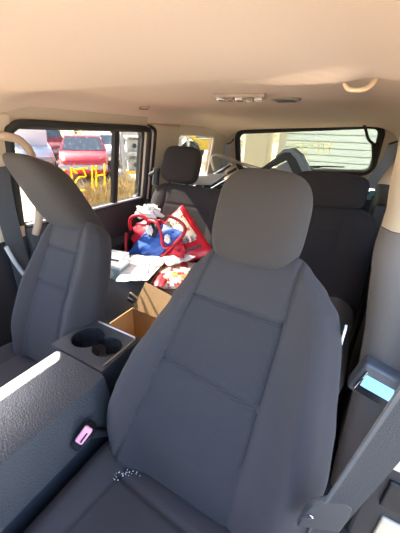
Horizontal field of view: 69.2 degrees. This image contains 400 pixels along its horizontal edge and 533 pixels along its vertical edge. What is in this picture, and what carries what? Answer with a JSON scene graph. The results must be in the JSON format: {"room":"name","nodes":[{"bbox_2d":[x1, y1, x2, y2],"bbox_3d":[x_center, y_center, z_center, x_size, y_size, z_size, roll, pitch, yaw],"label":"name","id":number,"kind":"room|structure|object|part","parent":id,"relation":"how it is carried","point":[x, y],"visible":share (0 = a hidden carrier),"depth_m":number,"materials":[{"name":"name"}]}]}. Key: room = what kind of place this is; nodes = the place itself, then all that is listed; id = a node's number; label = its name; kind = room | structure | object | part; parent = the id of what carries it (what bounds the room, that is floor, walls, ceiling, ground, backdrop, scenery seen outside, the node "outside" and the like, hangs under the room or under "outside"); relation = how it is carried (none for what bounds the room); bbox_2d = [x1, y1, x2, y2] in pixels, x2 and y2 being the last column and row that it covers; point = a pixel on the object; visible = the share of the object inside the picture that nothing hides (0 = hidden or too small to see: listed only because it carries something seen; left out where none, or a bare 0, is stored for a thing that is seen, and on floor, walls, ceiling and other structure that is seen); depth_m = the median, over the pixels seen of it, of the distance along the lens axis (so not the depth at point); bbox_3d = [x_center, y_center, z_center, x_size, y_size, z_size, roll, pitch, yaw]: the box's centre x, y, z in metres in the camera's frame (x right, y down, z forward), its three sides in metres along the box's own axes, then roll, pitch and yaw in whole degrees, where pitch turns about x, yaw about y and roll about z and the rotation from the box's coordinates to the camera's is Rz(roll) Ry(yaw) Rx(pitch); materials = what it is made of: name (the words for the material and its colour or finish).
{"room":"vehicle interior","nodes":[
{"label":"vehicle interior","id":0,"kind":"room"},
{"bbox_2d":[0,107,226,346],"bbox_3d":[-0.343,-0.372,2.054,0.153,1.230,2.290,15,28,26],"label":"wall","id":1,"kind":"structure","parent":0,"point":[40,113],"depth_m":1.36,"materials":[{"name":"beige plastic"}]},
{"bbox_2d":[0,155,28,287],"bbox_3d":[-0.778,-0.031,1.261,0.067,0.850,0.091,15,28,26],"label":"belt","id":2,"kind":"object","parent":1,"relation":"attached to","point":[9,223],"visible":0.47,"depth_m":1.19,"materials":[{"name":"grey woven fabric webbing"}]},
{"bbox_2d":[4,246,24,275],"bbox_3d":[-0.764,0.071,1.305,0.021,0.374,0.130,22,32,37],"label":"trim","id":3,"kind":"structure","parent":1,"relation":"attached to","point":[8,251],"depth_m":1.22,"materials":[{"name":"grey metal"}]},
{"bbox_2d":[0,131,42,235],"bbox_3d":[-0.720,-0.318,1.167,0.078,0.426,0.159,21,31,35],"label":"handle","id":4,"kind":"object","parent":1,"relation":"attached to","point":[4,136],"visible":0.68,"depth_m":1.12,"materials":[{"name":"beige plastic"}]},
{"bbox_2d":[4,119,151,225],"bbox_3d":[-0.549,-0.325,1.583,0.110,0.827,0.869,15,28,26],"label":"trim","id":5,"kind":"structure","parent":1,"relation":"attached to","point":[13,126],"depth_m":1.25,"materials":[{"name":"black rubber"}]},
{"bbox_2d":[22,128,143,223],"bbox_3d":[-0.577,-0.502,1.529,0.103,0.430,0.827,15,28,26],"label":"window","id":6,"kind":"structure","parent":1,"relation":"in","point":[115,134],"depth_m":1.63,"materials":[{"name":"clear glass"}]},
{"bbox_2d":[24,196,143,256],"bbox_3d":[-0.588,0.017,1.766,0.145,0.750,0.805,15,28,26],"label":"door","id":7,"kind":"structure","parent":1,"relation":"in","point":[114,217],"depth_m":1.74,"materials":[{"name":"grey plastic"}]},
{"bbox_3d":[-0.594,-0.325,1.625,0.036,0.010,0.785,15,28,26],"label":"window sill","id":8,"kind":"part","parent":7,"relation":"part of","materials":[{"name":"grey plastic"}]},
{"bbox_2d":[147,124,156,198],"bbox_3d":[-0.330,-0.483,1.932,0.104,0.834,0.087,15,28,26],"label":"trim","id":9,"kind":"structure","parent":1,"relation":"attached to","point":[153,128],"depth_m":1.83,"materials":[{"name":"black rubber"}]},
{"bbox_2d":[178,134,214,174],"bbox_3d":[-0.049,-0.880,2.333,0.087,0.355,0.580,15,28,26],"label":"window","id":10,"kind":"structure","parent":1,"relation":"in","point":[202,143],"depth_m":2.40,"materials":[{"name":"clear glass"}]},
{"bbox_2d":[217,139,233,185],"bbox_3d":[0.232,-0.947,2.647,0.135,0.410,0.034,7,25,12],"label":"belt","id":11,"kind":"object","parent":1,"relation":"attached to","point":[227,149],"visible":0.71,"depth_m":2.62,"materials":[{"name":"grey fabric"}]},
{"bbox_2d":[0,0,399,137],"bbox_3d":[0.107,-0.593,1.196,1.370,0.279,2.950,15,28,26],"label":"ceiling","id":12,"kind":"structure","parent":0,"point":[170,57],"depth_m":0.45,"materials":[{"name":"beige fabric"}]},
{"bbox_2d":[139,105,148,109],"bbox_3d":[-0.302,-0.856,1.557,0.060,0.024,0.060,15,28,26],"label":"speaker","id":13,"kind":"object","parent":12,"relation":"attached to","point":[146,107],"visible":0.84,"depth_m":1.54},
{"bbox_2d":[213,93,266,101],"bbox_3d":[0.145,-0.615,1.056,0.185,0.022,0.080,8,26,14],"label":"recessed light","id":14,"kind":"object","parent":12,"relation":"in","point":[222,97],"visible":1,"depth_m":1.03,"materials":[{"name":"beige"}]},
{"bbox_2d":[271,97,301,102],"bbox_3d":[0.333,-0.647,1.126,0.116,0.014,0.116,15,28,26],"label":"ceiling vent","id":15,"kind":"object","parent":12,"relation":"in","point":[275,99],"visible":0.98,"depth_m":1.10,"materials":[{"name":"brown"}]},
{"bbox_2d":[343,78,380,92],"bbox_3d":[0.339,-0.374,0.590,0.089,0.037,0.032,6,25,9],"label":"handle","id":16,"kind":"object","parent":12,"relation":"attached to","point":[346,86],"visible":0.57,"depth_m":0.59,"materials":[{"name":"beige plastic"}]},
{"bbox_2d":[224,179,372,211],"bbox_3d":[0.881,-0.414,2.814,1.500,0.760,0.060,15,28,26],"label":"wall","id":17,"kind":"structure","parent":0,"point":[367,204],"depth_m":2.42,"materials":[{"name":"black plastic"}]},
{"bbox_2d":[224,130,397,184],"bbox_3d":[0.858,-0.961,2.482,1.480,0.622,0.225,15,28,26],"label":"wall","id":18,"kind":"structure","parent":0,"point":[389,137],"depth_m":2.27,"materials":[{"name":"beige plastic"}]},
{"bbox_2d":[235,127,384,175],"bbox_3d":[0.846,-0.977,2.450,1.182,0.452,0.162,15,28,26],"label":"window","id":19,"kind":"structure","parent":18,"relation":"in","point":[333,149],"depth_m":2.38,"materials":[{"name":"clear glass"}]},
{"bbox_2d":[363,125,378,162],"bbox_3d":[1.253,-0.899,2.127,0.167,0.258,0.059,-1,25,-7],"label":"cable","id":20,"kind":"object","parent":19,"relation":"attached to","point":[373,145],"visible":0.99,"depth_m":2.12,"materials":[{"name":"black rubber"}]},
{"bbox_2d":[323,361,348,532],"bbox_3d":[0.092,0.542,1.764,1.560,0.160,3.200,15,28,26],"label":"floor","id":21,"kind":"structure","parent":0,"point":[341,395],"depth_m":1.26,"materials":[{"name":"carpet"}]},
{"bbox_2d":[0,152,111,387],"bbox_3d":[-0.673,0.237,0.870,0.452,1.039,0.954,15,28,26],"label":"seat","id":22,"kind":"object","parent":21,"relation":"on","point":[63,288],"visible":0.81,"depth_m":0.98,"materials":[{"name":"grey fabric"}]},
{"bbox_2d":[0,342,37,387],"bbox_3d":[-0.735,0.527,0.877,0.410,0.222,0.700,15,28,26],"label":"seat cushion","id":23,"kind":"object","parent":22,"relation":"on","point":[13,363],"depth_m":1.06,"materials":[{"name":"grey fabric"}]},
{"bbox_3d":[-0.483,0.103,1.055,0.347,0.527,0.330,15,28,26],"label":"backrest","id":24,"kind":"part","parent":22,"relation":"part of","materials":[{"name":"grey fabric"}]},
{"bbox_2d":[0,320,139,532],"bbox_3d":[-0.463,0.590,0.723,0.247,0.554,0.802,15,28,26],"label":"console","id":25,"kind":"object","parent":21,"relation":"on","point":[44,408],"visible":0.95,"depth_m":0.69,"materials":[{"name":"grey plastic"}]},
{"bbox_3d":[-0.488,0.432,0.567,0.227,0.131,0.640,15,28,26],"label":"armrest lid","id":26,"kind":"part","parent":25,"relation":"part of","materials":[{"name":"grey plastic"}]},
{"bbox_2d":[51,320,139,387],"bbox_3d":[-0.314,0.291,0.905,0.207,0.144,0.156,15,28,26],"label":"cup holder","id":27,"kind":"object","parent":25,"relation":"on","point":[104,349],"depth_m":0.87,"materials":[{"name":"black plastic"}]},
{"bbox_2d":[109,282,171,339],"bbox_3d":[-0.238,0.350,1.313,0.240,0.507,0.194,15,28,26],"label":"cardboard box","id":28,"kind":"object","parent":21,"relation":"on","point":[137,320],"visible":0.2,"depth_m":1.31,"materials":[{"name":"brown cardboard"}]},
{"bbox_2d":[104,146,220,324],"bbox_3d":[-0.189,-0.105,1.650,0.596,1.053,0.750,15,28,26],"label":"seat","id":29,"kind":"object","parent":21,"relation":"on","point":[181,165],"visible":0.27,"depth_m":1.68,"materials":[{"name":"fabric"}]},
{"bbox_2d":[110,250,131,279],"bbox_3d":[-0.438,-0.011,1.474,0.150,0.120,0.110,9,26,16],"label":"plastic tub","id":30,"kind":"object","parent":29,"relation":"on","point":[120,260],"visible":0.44,"depth_m":1.43,"materials":[{"name":"grey plastic"}]},
{"bbox_2d":[127,292,138,303],"bbox_3d":[-0.303,0.144,1.311,0.056,0.050,0.020,15,28,26],"label":"belt buckle","id":31,"kind":"object","parent":29,"relation":"attached to","point":[132,298],"visible":1,"depth_m":1.31,"materials":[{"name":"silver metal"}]},
{"bbox_3d":[-0.314,0.153,1.317,0.037,0.027,0.014,15,28,26],"label":"casing","id":32,"kind":"part","parent":31,"relation":"part of","materials":[{"name":"black plastic"}]},
{"bbox_2d":[115,255,164,281],"bbox_3d":[-0.302,0.006,1.460,0.220,0.033,0.287,7,25,11],"label":"flyer","id":33,"kind":"object","parent":29,"relation":"on","point":[141,268],"visible":0.95,"depth_m":1.43,"materials":[{"name":"white paper"}]},
{"bbox_2d":[104,254,195,324],"bbox_3d":[-0.245,0.125,1.641,0.568,0.281,0.518,15,28,26],"label":"seat cushion","id":34,"kind":"object","parent":29,"relation":"on","point":[118,292],"depth_m":1.44,"materials":[{"name":"fabric"}]},
{"bbox_2d":[124,213,186,262],"bbox_3d":[-0.227,-0.166,1.650,0.449,0.287,0.231,15,28,26],"label":"tote bag","id":35,"kind":"object","parent":29,"relation":"on","point":[151,237],"visible":0.79,"depth_m":1.55,"materials":[{"name":"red fabric"}]},
{"bbox_3d":[-0.349,-0.239,1.613,0.203,0.130,0.048,22,32,37],"label":"handle","id":36,"kind":"part","parent":35,"relation":"part of","materials":[{"name":"red fabric"}]},
{"bbox_2d":[135,204,163,219],"bbox_3d":[-0.288,-0.302,1.622,0.195,0.094,0.119,15,28,26],"label":"crumpled tissue","id":37,"kind":"object","parent":35,"relation":"on","point":[151,211],"visible":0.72,"depth_m":1.59,"materials":[{"name":"white paper"}]},
{"bbox_2d":[146,224,152,235],"bbox_3d":[-0.270,-0.197,1.559,0.044,0.059,0.030,15,28,26],"label":"print","id":38,"kind":"object","parent":35,"relation":"attached to","point":[149,227],"depth_m":1.55,"materials":[{"name":"white paint"}]},
{"bbox_3d":[-0.252,-0.136,1.605,0.401,0.217,0.086,15,28,26],"label":"blue panel","id":39,"kind":"part","parent":35,"relation":"part of","materials":[{"name":"blue fabric"}]},
{"bbox_3d":[-0.232,-0.182,1.546,0.047,0.142,0.203,-21,34,-41],"label":"handle","id":40,"kind":"part","parent":35,"relation":"part of","materials":[{"name":"red fabric"}]},
{"bbox_2d":[164,235,169,243],"bbox_3d":[-0.168,-0.142,1.493,0.033,0.052,0.024,15,28,26],"label":"print","id":41,"kind":"object","parent":35,"relation":"attached to","point":[166,237],"depth_m":1.49,"materials":[{"name":"white paint"}]},
{"bbox_3d":[-0.274,-0.559,1.804,0.044,0.108,0.062,15,28,26],"label":"release knob","id":42,"kind":"part","parent":29,"relation":"part of","materials":[{"name":"black plastic"}]},
{"bbox_2d":[150,262,195,288],"bbox_3d":[-0.128,0.037,1.458,0.234,0.063,0.308,8,25,13],"label":"pack","id":43,"kind":"object","parent":29,"relation":"on","point":[166,277],"visible":0.72,"depth_m":1.40,"materials":[{"name":"red"}]},
{"bbox_2d":[159,254,195,265],"bbox_3d":[-0.122,-0.056,1.540,0.166,0.038,0.139,-14,29,-31],"label":"paper sheet","id":44,"kind":"object","parent":43,"relation":"on","point":[170,260],"visible":0.62,"depth_m":1.50,"materials":[{"name":"white paper"}]},
{"bbox_2d":[164,204,211,261],"bbox_3d":[-0.120,-0.173,1.586,0.402,0.294,0.208,15,28,26],"label":"pack","id":45,"kind":"object","parent":43,"relation":"on","point":[195,243],"visible":0.46,"depth_m":1.57,"materials":[{"name":"red plastic"}]},
{"bbox_3d":[-0.137,-0.199,1.584,0.249,0.199,0.125,5,25,6],"label":"printed panel","id":46,"kind":"part","parent":45,"relation":"part of","materials":[{"name":"plastic"}]},
{"bbox_3d":[-0.086,-0.218,1.773,0.580,0.518,0.296,15,28,26],"label":"backrest","id":47,"kind":"part","parent":29,"relation":"part of","materials":[{"name":"fabric"}]},
{"bbox_2d":[23,168,346,532],"bbox_3d":[-0.067,0.398,0.546,0.570,1.054,0.928,15,28,26],"label":"seat","id":48,"kind":"object","parent":21,"relation":"on","point":[224,411],"visible":1,"depth_m":0.61,"materials":[{"name":"grey fabric"}]},
{"bbox_2d":[70,419,107,450],"bbox_3d":[-0.259,0.422,0.741,0.055,0.151,0.145,15,28,26],"label":"belt buckle","id":49,"kind":"object","parent":48,"relation":"on","point":[88,430],"visible":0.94,"depth_m":0.68,"materials":[{"name":"black plastic"}]},
{"bbox_3d":[-0.278,0.402,0.694,0.064,0.066,0.042,-12,28,-28],"label":"casing","id":50,"kind":"part","parent":49,"relation":"part of","materials":[{"name":"black plastic"}]},
{"bbox_2d":[23,439,230,532],"bbox_3d":[-0.152,0.699,0.538,0.570,0.229,0.620,15,28,26],"label":"seat cushion","id":51,"kind":"object","parent":48,"relation":"on","point":[92,501],"depth_m":0.66,"materials":[{"name":"grey fabric"}]},
{"bbox_3d":[0.044,0.258,0.687,0.538,0.587,0.358,15,28,26],"label":"backrest","id":52,"kind":"part","parent":48,"relation":"part of","materials":[{"name":"grey fabric"}]},
{"bbox_2d":[297,171,375,392],"bbox_3d":[0.375,0.084,1.366,0.690,0.981,0.726,15,28,26],"label":"seat","id":53,"kind":"object","parent":21,"relation":"on","point":[338,246],"visible":0.34,"depth_m":1.32,"materials":[{"name":"fabric"}]},
{"bbox_3d":[0.477,-0.067,1.487,0.690,0.518,0.296,15,28,26],"label":"backrest","id":54,"kind":"part","parent":53,"relation":"part of","materials":[{"name":"fabric"}]},
{"bbox_2d":[329,297,353,392],"bbox_3d":[0.319,0.275,1.355,0.676,0.281,0.518,15,28,26],"label":"seat cushion","id":55,"kind":"object","parent":53,"relation":"on","point":[344,306],"depth_m":1.21,"materials":[{"name":"fabric"}]},
{"bbox_2d":[345,462,399,532],"bbox_3d":[0.575,0.503,0.739,0.208,1.000,0.060,15,28,26],"label":"trim","id":56,"kind":"structure","parent":21,"relation":"attached to","point":[380,513],"depth_m":0.83,"materials":[{"name":"grey plastic"}]},
{"bbox_3d":[0.541,0.633,0.788,0.070,0.110,0.012,15,28,26],"label":"latch plate","id":57,"kind":"part","parent":56,"relation":"part of","materials":[{"name":"black plastic"}]},
{"bbox_2d":[338,267,370,443],"bbox_3d":[1.018,0.099,1.720,0.071,0.735,1.800,15,28,26],"label":"wall","id":58,"kind":"structure","parent":0,"point":[354,360],"depth_m":1.48,"materials":[{"name":"grey plastic"}]},
{"bbox_2d":[297,385,399,532],"bbox_3d":[0.325,0.325,0.605,0.129,1.118,0.548,15,28,26],"label":"belt","id":59,"kind":"object","parent":58,"relation":"attached to","point":[378,454],"visible":1,"depth_m":0.38,"materials":[{"name":"black fabric"},{"name":"dark grey plastic"}]},
{"bbox_2d":[330,220,399,486],"bbox_3d":[0.525,0.341,0.900,0.181,0.955,0.200,15,28,26],"label":"trim","id":60,"kind":"structure","parent":58,"relation":"attached to","point":[381,338],"depth_m":0.75,"materials":[{"name":"grey plastic"}]},
{"bbox_2d":[367,190,374,199],"bbox_3d":[0.996,-0.414,1.683,0.038,0.055,0.010,15,28,26],"label":"tag","id":61,"kind":"object","parent":58,"relation":"attached to","point":[371,192],"visible":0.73,"depth_m":1.68,"materials":[{"name":"teal"}]},
{"bbox_2d":[348,354,399,407],"bbox_3d":[0.477,0.314,0.764,0.147,0.126,0.065,15,28,26],"label":"pillar bezel","id":62,"kind":"object","parent":58,"relation":"attached to","point":[372,378],"visible":0.84,"depth_m":0.75,"materials":[{"name":"grey plastic"}]},
{"bbox_2d":[368,184,389,266],"bbox_3d":[0.992,-0.263,1.626,0.090,0.300,0.750,15,28,26],"label":"trim","id":63,"kind":"structure","parent":58,"relation":"attached to","point":[378,206],"depth_m":1.34,"materials":[{"name":"black plastic"}]},
{"bbox_2d":[382,140,399,232],"bbox_3d":[0.535,-0.225,0.644,0.200,0.283,0.200,15,28,26],"label":"trim","id":64,"kind":"structure","parent":58,"relation":"attached to","point":[391,219],"depth_m":0.65,"materials":[{"name":"beige plastic"}]},
{"bbox_3d":[0.640,-0.182,2.462,1.420,0.580,0.860,15,28,26],"label":"floor","id":65,"kind":"structure","parent":0,"visible":0},
{"bbox_2d":[194,153,260,189],"bbox_3d":[0.171,-0.604,2.129,0.618,0.418,0.103,14,27,24],"label":"cart","id":66,"kind":"object","parent":65,"relation":"on","point":[216,154],"visible":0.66,"depth_m":2.05,"materials":[{"name":"silver metal"}]},
{"bbox_2d":[177,173,227,184],"bbox_3d":[0.001,-0.614,2.043,0.380,0.110,0.084,15,28,26],"label":"sheet","id":67,"kind":"object","parent":66,"relation":"on","point":[204,179],"visible":0.54,"depth_m":2.00,"materials":[{"name":"white paper"}]},
{"bbox_3d":[0.252,-0.703,1.996,0.406,0.121,0.020,15,28,26],"label":"handle","id":68,"kind":"part","parent":66,"relation":"part of","materials":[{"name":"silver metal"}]},
{"bbox_2d":[262,148,311,173],"bbox_3d":[0.573,-0.517,1.896,0.602,0.479,0.090,15,28,26],"label":"frame","id":69,"kind":"object","parent":65,"relation":"on","point":[296,162],"visible":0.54,"depth_m":1.80,"materials":[{"name":"black plastic"}]},
{"bbox_3d":[0.563,-0.526,1.898,0.574,0.425,0.060,15,28,26],"label":"rail","id":70,"kind":"part","parent":69,"relation":"part of","materials":[{"name":"black plastic"}]},
{"bbox_3d":[0.617,-0.483,1.884,0.270,0.390,0.010,15,28,26],"label":"panel","id":71,"kind":"part","parent":69,"relation":"part of","materials":[{"name":"grey plastic"}]},
{"label":"outside","id":72,"kind":"structure","parent":0,"visible":0},
{"bbox_2d":[20,136,136,221],"bbox_3d":[4.600,-2.231,9.182,120.000,0.157,120.000,15,28,26],"label":"ground","id":73,"kind":"structure","parent":72,"point":[28,208],"depth_m":9.84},
{"bbox_2d":[14,129,57,164],"bbox_3d":[-7.607,-5.228,12.853,1.780,1.569,4.573,-13,29,-30],"label":"car","id":74,"kind":"object","parent":73,"relation":"on","point":[37,139],"visible":0.41,"depth_m":11.64,"materials":[{"name":"paint"}]},
{"bbox_2d":[14,129,46,145],"bbox_3d":[-6.972,-5.181,11.784,1.350,0.717,0.649,-13,29,-30],"label":"hood","id":75,"kind":"object","parent":74,"relation":"attached to","point":[33,137],"depth_m":11.78,"materials":[{"name":"paint"}]},
{"bbox_2d":[46,130,62,155],"bbox_3d":[-9.000,-7.307,16.963,1.780,1.810,4.573,-18,31,-37],"label":"car","id":76,"kind":"object","parent":73,"relation":"on","point":[54,137],"visible":0.2,"depth_m":16.35,"materials":[{"name":"paint"}]},
{"bbox_2d":[56,134,110,178],"bbox_3d":[-4.487,-4.344,11.290,1.780,1.460,4.573,-6,26,-17],"label":"car","id":77,"kind":"object","parent":73,"relation":"on","point":[76,151],"visible":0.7,"depth_m":9.96,"materials":[{"name":"paint"}]},
{"bbox_2d":[76,174,134,205],"bbox_3d":[-2.416,-1.489,6.503,2.720,0.600,6.057,-7,26,-18],"label":"dry weeds","id":78,"kind":"object","parent":73,"relation":"on","point":[101,195],"visible":0.18,"depth_m":7.13,"materials":[{"name":"yellow plant"}]},
{"bbox_2d":[95,133,134,160],"bbox_3d":[-4.865,-6.526,15.980,1.780,1.460,4.573,-10,27,-23],"label":"car","id":79,"kind":"object","parent":73,"relation":"on","point":[106,138],"visible":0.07,"depth_m":15.03,"materials":[{"name":"paint"}]},
{"bbox_2d":[119,132,137,177],"bbox_3d":[-1.622,-4.259,10.164,2.290,2.400,1.100,-6,26,-17],"label":"rack","id":80,"kind":"object","parent":73,"relation":"on","point":[124,170],"visible":0.23,"depth_m":9.60,"materials":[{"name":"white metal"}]},
{"bbox_3d":[-2.823,-4.347,10.269,0.090,2.400,0.090,-6,26,-17],"label":"post","id":81,"kind":"part","parent":80,"relation":"part of","materials":[{"name":"white"}]},
{"bbox_3d":[-2.511,-3.939,9.411,0.090,2.400,0.090,-6,26,-17],"label":"post","id":82,"kind":"part","parent":80,"relation":"part of","materials":[{"name":"white"}]},
{"bbox_2d":[125,137,137,151],"bbox_3d":[-2.278,-4.182,9.931,0.500,0.447,0.605,-6,26,-17],"label":"block","id":83,"kind":"object","parent":80,"relation":"on","point":[131,143],"visible":0.78,"depth_m":9.70,"materials":[{"name":"grey"}]},
{"bbox_2d":[126,156,136,169],"bbox_3d":[-2.296,-3.629,10.186,0.500,0.429,0.605,-6,26,-17],"label":"block","id":84,"kind":"object","parent":80,"relation":"on","point":[131,161],"visible":0.59,"depth_m":9.95,"materials":[{"name":"grey"}]},
{"bbox_3d":[1.263,-0.591,1.816,0.129,0.480,0.920,15,28,26],"label":"wall","id":85,"kind":"structure","parent":0,"visible":0},
{"bbox_2d":[368,140,397,188],"bbox_3d":[1.265,-0.714,2.001,0.167,0.350,0.051,15,28,26],"label":"belt","id":86,"kind":"object","parent":85,"relation":"attached to","point":[389,156],"visible":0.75,"depth_m":2.00,"materials":[{"name":"grey fabric"}]}
]}

